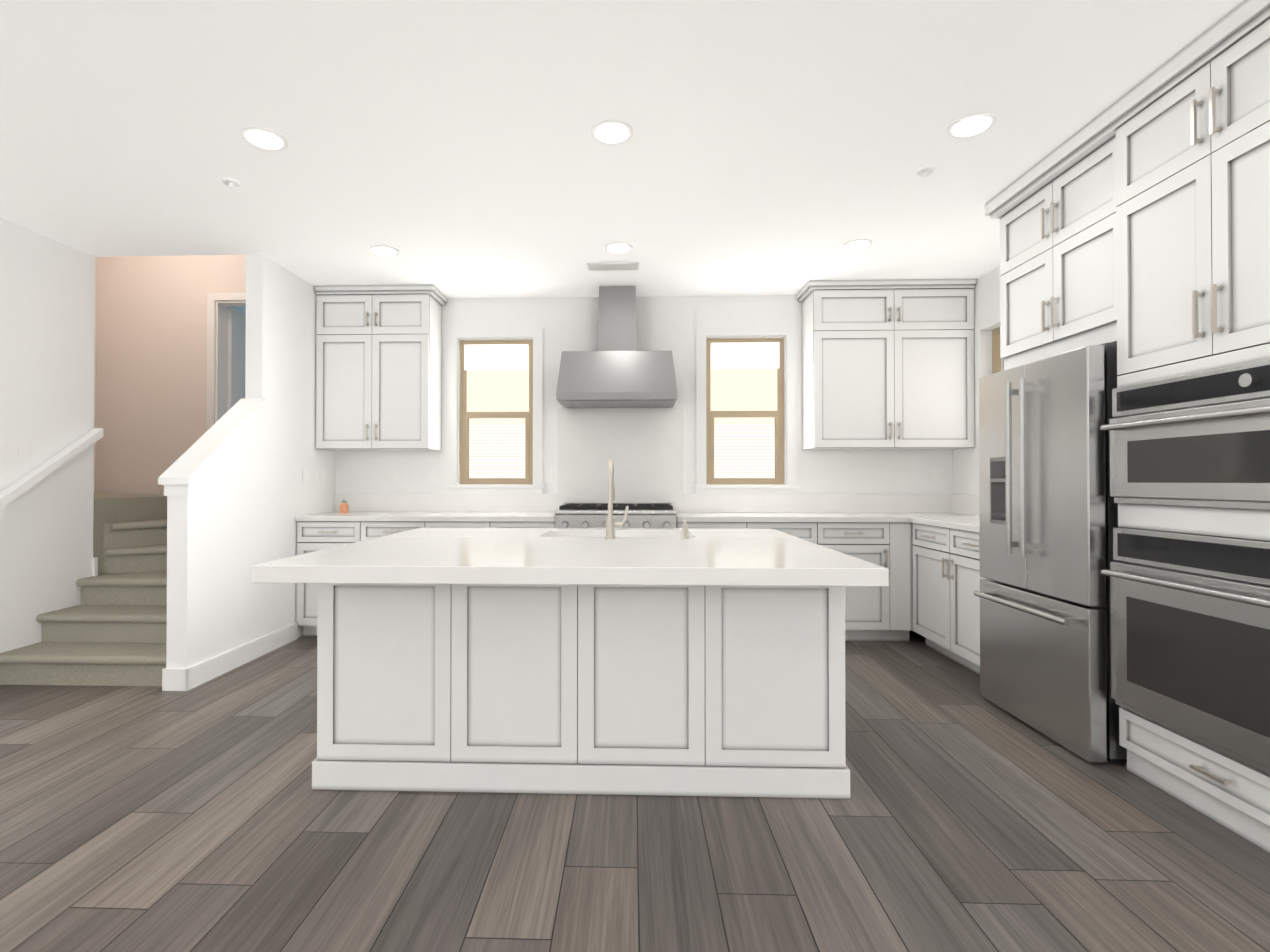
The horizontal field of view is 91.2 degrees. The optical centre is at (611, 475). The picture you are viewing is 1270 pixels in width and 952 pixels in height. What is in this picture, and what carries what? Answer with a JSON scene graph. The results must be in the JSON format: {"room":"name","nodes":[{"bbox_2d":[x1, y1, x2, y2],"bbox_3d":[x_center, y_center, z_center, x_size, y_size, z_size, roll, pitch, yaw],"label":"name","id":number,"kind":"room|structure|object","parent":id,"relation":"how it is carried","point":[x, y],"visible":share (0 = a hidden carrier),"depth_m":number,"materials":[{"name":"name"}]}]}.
{"room":"kitchen","nodes":[
{"label":"kitchen","id":0,"kind":"room"},
{"bbox_2d":[0,217,1002,667],"bbox_3d":[-1.277,-1.328,1.952,8.350,5.100,10.600,0,0,2],"label":"wall","id":1,"kind":"structure","parent":0,"point":[114,349],"depth_m":4.70,"materials":[{"name":"white paint"}]},
{"bbox_2d":[5,440,26,460],"bbox_3d":[-3.636,-0.154,3.799,0.008,0.120,0.130,0,0,2],"label":"light switch","id":2,"kind":"object","parent":1,"relation":"attached to","point":[15,450],"visible":1,"depth_m":3.79,"materials":[{"name":"white plastic"}]},
{"bbox_2d":[0,428,102,523],"bbox_3d":[-3.592,-0.026,3.977,0.084,0.617,0.710,0,0,2],"label":"handrail","id":3,"kind":"object","parent":1,"relation":"attached to","point":[13,492],"visible":1,"depth_m":3.92,"materials":[{"name":"white wood"}]},
{"bbox_2d":[162,668,181,690],"bbox_3d":[-2.537,0.578,4.405,0.034,1.326,1.654,0,0,2],"label":"baseboard","id":4,"kind":"structure","parent":1,"relation":"attached to","point":[171,677],"depth_m":3.57,"materials":[{"name":"white wood"}]},
{"bbox_2d":[158,399,265,495],"bbox_3d":[-2.495,-0.212,3.941,0.180,0.658,0.750,0,0,2],"label":"cap rail","id":5,"kind":"object","parent":1,"relation":"attached to","point":[190,469],"visible":0.96,"depth_m":3.83,"materials":[{"name":"white wood"}]},
{"bbox_2d":[207,293,245,430],"bbox_3d":[-3.559,-0.782,6.245,0.910,2.075,0.169,0,0,2],"label":"door frame","id":6,"kind":"structure","parent":1,"relation":"attached to","point":[223,319],"depth_m":6.15,"materials":[{"name":"white wood"}]},
{"bbox_2d":[182,623,297,690],"bbox_3d":[-2.421,1.176,4.161,0.014,0.125,1.184,0,0,2],"label":"baseboard","id":7,"kind":"structure","parent":1,"relation":"attached to","point":[184,679],"depth_m":4.00,"materials":[{"name":"white wood"}]},
{"bbox_2d":[303,468,307,482],"bbox_3d":[-2.399,-0.003,4.882,0.008,0.115,0.080,0,0,2],"label":"outlet","id":8,"kind":"object","parent":1,"relation":"attached to","point":[305,475],"visible":1,"depth_m":4.88,"materials":[{"name":"white plastic"}]},
{"bbox_2d":[314,285,447,450],"bbox_3d":[-1.903,-0.875,5.178,0.975,1.310,0.382,0,0,2],"label":"upper cabinet","id":9,"kind":"object","parent":1,"relation":"attached to","point":[378,367],"visible":1,"depth_m":5.03,"materials":[{"name":"white wood"}]},
{"bbox_2d":[445,328,544,493],"bbox_3d":[-0.990,-0.539,5.364,0.853,1.445,0.150,0,0,2],"label":"window","id":10,"kind":"structure","parent":1,"relation":"in","point":[456,337],"depth_m":5.35,"materials":[{"name":"white wood"}]},
{"bbox_2d":[556,286,676,407],"bbox_3d":[0.050,-1.052,5.031,0.925,0.959,0.547,0,0,2],"label":"range hood","id":11,"kind":"object","parent":1,"relation":"attached to","point":[617,369],"visible":0.92,"depth_m":4.81,"materials":[{"name":"silver metal"}]},
{"bbox_2d":[694,326,798,493],"bbox_3d":[1.140,-0.540,5.292,0.875,1.445,0.150,0,0,2],"label":"window","id":12,"kind":"structure","parent":1,"relation":"in","point":[787,334],"depth_m":5.28,"materials":[{"name":"white wood"}]},
{"bbox_2d":[800,283,976,449],"bbox_3d":[2.229,-0.858,5.054,1.247,1.273,0.350,0,0,2],"label":"upper cabinet","id":13,"kind":"object","parent":1,"relation":"attached to","point":[888,364],"depth_m":4.89,"materials":[{"name":"white wood"}]},
{"bbox_2d":[975,312,1000,454],"bbox_3d":[2.882,-0.680,4.348,0.138,1.020,0.960,0,0,2],"label":"window","id":14,"kind":"structure","parent":1,"relation":"in","point":[986,323],"depth_m":4.76,"materials":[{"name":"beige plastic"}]},
{"bbox_2d":[0,0,1244,297],"bbox_3d":[-0.507,-1.615,1.053,6.750,0.100,8.850,0,0,2],"label":"ceiling","id":15,"kind":"structure","parent":0,"point":[450,148],"depth_m":2.78,"materials":[{"name":"white paint"}]},
{"bbox_2d":[222,178,239,188],"bbox_3d":[-1.998,-1.532,3.269,0.079,0.032,0.079,0,0,-7],"label":"sprinkler","id":16,"kind":"object","parent":15,"relation":"attached to","point":[231,183],"depth_m":3.26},
{"bbox_2d":[240,126,287,150],"bbox_3d":[-1.586,-1.545,2.840,0.193,0.012,0.200,0,0,2],"label":"recessed light","id":17,"kind":"object","parent":15,"relation":"in","point":[263,138],"depth_m":2.84,"materials":[{"name":"white plastic"}]},
{"bbox_2d":[370,245,398,256],"bbox_3d":[-1.537,-1.535,4.226,0.192,0.012,0.203,0,0,2],"label":"recessed light","id":18,"kind":"object","parent":15,"relation":"in","point":[382,250],"depth_m":4.23,"materials":[{"name":"white plastic"}]},
{"bbox_2d":[591,119,632,144],"bbox_3d":[0.003,-1.546,2.787,0.185,0.012,0.200,0,0,2],"label":"recessed light","id":19,"kind":"object","parent":15,"relation":"in","point":[611,132],"depth_m":2.79,"materials":[{"name":"white plastic"}]},
{"bbox_2d":[587,261,639,270],"bbox_3d":[0.016,-1.530,4.542,0.380,0.016,0.160,0,0,2],"label":"ceiling vent","id":20,"kind":"object","parent":15,"relation":"in","point":[607,266],"visible":0.98,"depth_m":4.52,"materials":[{"name":"white metal"}]},
{"bbox_2d":[605,242,632,253],"bbox_3d":[0.052,-1.535,4.172,0.182,0.012,0.199,0,0,2],"label":"recessed light","id":21,"kind":"object","parent":15,"relation":"in","point":[615,247],"depth_m":4.17,"materials":[{"name":"white plastic"}]},
{"bbox_2d":[842,239,872,250],"bbox_3d":[1.631,-1.535,4.119,0.192,0.012,0.195,0,0,2],"label":"recessed light","id":22,"kind":"object","parent":15,"relation":"in","point":[858,244],"depth_m":4.12,"materials":[{"name":"white plastic"}]},
{"bbox_2d":[916,166,933,176],"bbox_3d":[1.590,-1.533,3.148,0.079,0.032,0.079,0,0,-7],"label":"sprinkler","id":23,"kind":"object","parent":15,"relation":"attached to","point":[925,171],"depth_m":3.14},
{"bbox_2d":[947,112,996,137],"bbox_3d":[1.583,-1.546,2.732,0.193,0.012,0.194,0,0,2],"label":"recessed light","id":24,"kind":"object","parent":15,"relation":"in","point":[974,124],"depth_m":2.73,"materials":[{"name":"white plastic"}]},
{"bbox_2d":[0,630,1269,951],"bbox_3d":[-1.294,1.268,1.433,8.350,0.100,9.600,0,0,2],"label":"floor","id":25,"kind":"structure","parent":0,"point":[966,816],"depth_m":2.04,"materials":[{"name":"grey wood"}]},
{"bbox_2d":[0,494,166,685],"bbox_3d":[-3.869,0.705,4.907,2.662,1.080,2.498,0,0,2],"label":"stairs","id":26,"kind":"structure","parent":25,"relation":"on","point":[111,630],"depth_m":3.96,"materials":[{"name":"carpet"}]},
{"bbox_2d":[295,520,434,635],"bbox_3d":[-1.868,0.795,5.039,1.054,0.900,0.630,0,0,2],"label":"base cabinet","id":27,"kind":"object","parent":25,"relation":"on","point":[311,535],"depth_m":4.74,"materials":[{"name":"white wood"}]},
{"bbox_2d":[295,512,542,523],"bbox_3d":[-1.403,0.326,5.016,1.985,0.039,0.652,0,0,2],"label":"countertop","id":28,"kind":"structure","parent":27,"relation":"on","point":[503,517],"depth_m":4.72,"materials":[{"name":"white stone"}]},
{"bbox_2d":[339,500,348,512],"bbox_3d":[-2.214,0.250,5.154,0.070,0.110,0.070,0,0,2],"label":"jar","id":29,"kind":"object","parent":28,"relation":"on","point":[343,506],"visible":1,"depth_m":5.13,"materials":[{"name":"glass"}]},
{"bbox_2d":[435,520,542,527],"bbox_3d":[-0.905,0.795,5.007,1.116,0.900,0.630,0,0,2],"label":"base cabinet","id":30,"kind":"object","parent":25,"relation":"on","point":[438,523],"depth_m":4.70,"materials":[{"name":"white wood"}]},
{"bbox_2d":[312,585,849,798],"bbox_3d":[-0.108,0.801,3.068,2.078,0.860,1.348,0,0,2],"label":"kitchen island","id":31,"kind":"object","parent":25,"relation":"on","point":[611,659],"depth_m":2.41,"materials":[{"name":"wood"}]},
{"bbox_2d":[251,537,888,588],"bbox_3d":[-0.137,0.337,2.626,2.130,0.059,1.113,0,0,2],"label":"island countertop","id":32,"kind":"structure","parent":31,"relation":"on","point":[773,562],"depth_m":2.18,"materials":[{"name":"white stone"}]},
{"bbox_2d":[604,457,689,538],"bbox_3d":[0.180,0.108,3.181,0.424,0.408,0.237,0,0,2],"label":"faucet","id":33,"kind":"object","parent":32,"relation":"on","point":[611,524],"depth_m":3.09,"materials":[{"name":"gold metal"}]},
{"bbox_2d":[543,508,686,527],"bbox_3d":[0.045,0.759,4.949,1.032,0.972,0.682,0,0,2],"label":"stove","id":34,"kind":"object","parent":25,"relation":"on","point":[554,517],"depth_m":4.62,"materials":[{"name":"silver metal"}]},
{"bbox_2d":[687,524,826,546],"bbox_3d":[1.021,0.794,4.942,1.162,0.900,0.630,0,0,2],"label":"base cabinet","id":35,"kind":"object","parent":25,"relation":"on","point":[814,533],"depth_m":4.63,"materials":[{"name":"white wood"}]},
{"bbox_2d":[827,524,878,640],"bbox_3d":[1.774,0.794,4.916,0.590,0.900,0.630,0,0,2],"label":"base cabinet","id":36,"kind":"object","parent":25,"relation":"on","point":[861,541],"depth_m":4.61,"materials":[{"name":"white wood"}]},
{"bbox_2d":[879,520,914,640],"bbox_3d":[2.128,0.794,4.872,0.241,0.900,0.694,0,0,2],"label":"base cabinet","id":37,"kind":"object","parent":25,"relation":"on","point":[896,537],"depth_m":4.59,"materials":[{"name":"white wood"}]},
{"bbox_2d":[915,524,986,674],"bbox_3d":[2.509,0.787,4.028,0.617,0.900,1.091,0,0,2],"label":"base cabinet","id":38,"kind":"object","parent":25,"relation":"on","point":[934,584],"depth_m":4.06,"materials":[{"name":"white wood"}]},
{"bbox_2d":[687,512,970,523],"bbox_3d":[1.674,0.325,4.912,2.345,0.039,0.652,0,0,2],"label":"countertop","id":39,"kind":"structure","parent":38,"relation":"on","point":[692,517],"depth_m":4.64,"materials":[{"name":"white stone"}]},
{"bbox_2d":[911,516,978,531],"bbox_3d":[2.499,0.318,4.022,0.637,0.039,1.072,0,0,2],"label":"countertop","id":40,"kind":"structure","parent":38,"relation":"on","point":[960,523],"depth_m":4.18,"materials":[{"name":"white stone"}]},
{"bbox_2d":[973,0,1269,852],"bbox_3d":[2.363,-0.162,2.577,0.811,2.777,1.872,0,0,2],"label":"kitchen cabinet","id":41,"kind":"object","parent":25,"relation":"on","point":[1123,594],"visible":1,"depth_m":2.44,"materials":[{"name":"white wood"}]},
{"label":"outside","id":42,"kind":"structure","parent":0,"visible":0},
{"bbox_2d":[467,345,776,477],"bbox_3d":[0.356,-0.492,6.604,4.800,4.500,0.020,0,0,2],"label":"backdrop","id":43,"kind":"structure","parent":42,"point":[744,447],"depth_m":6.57,"materials":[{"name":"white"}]}
]}

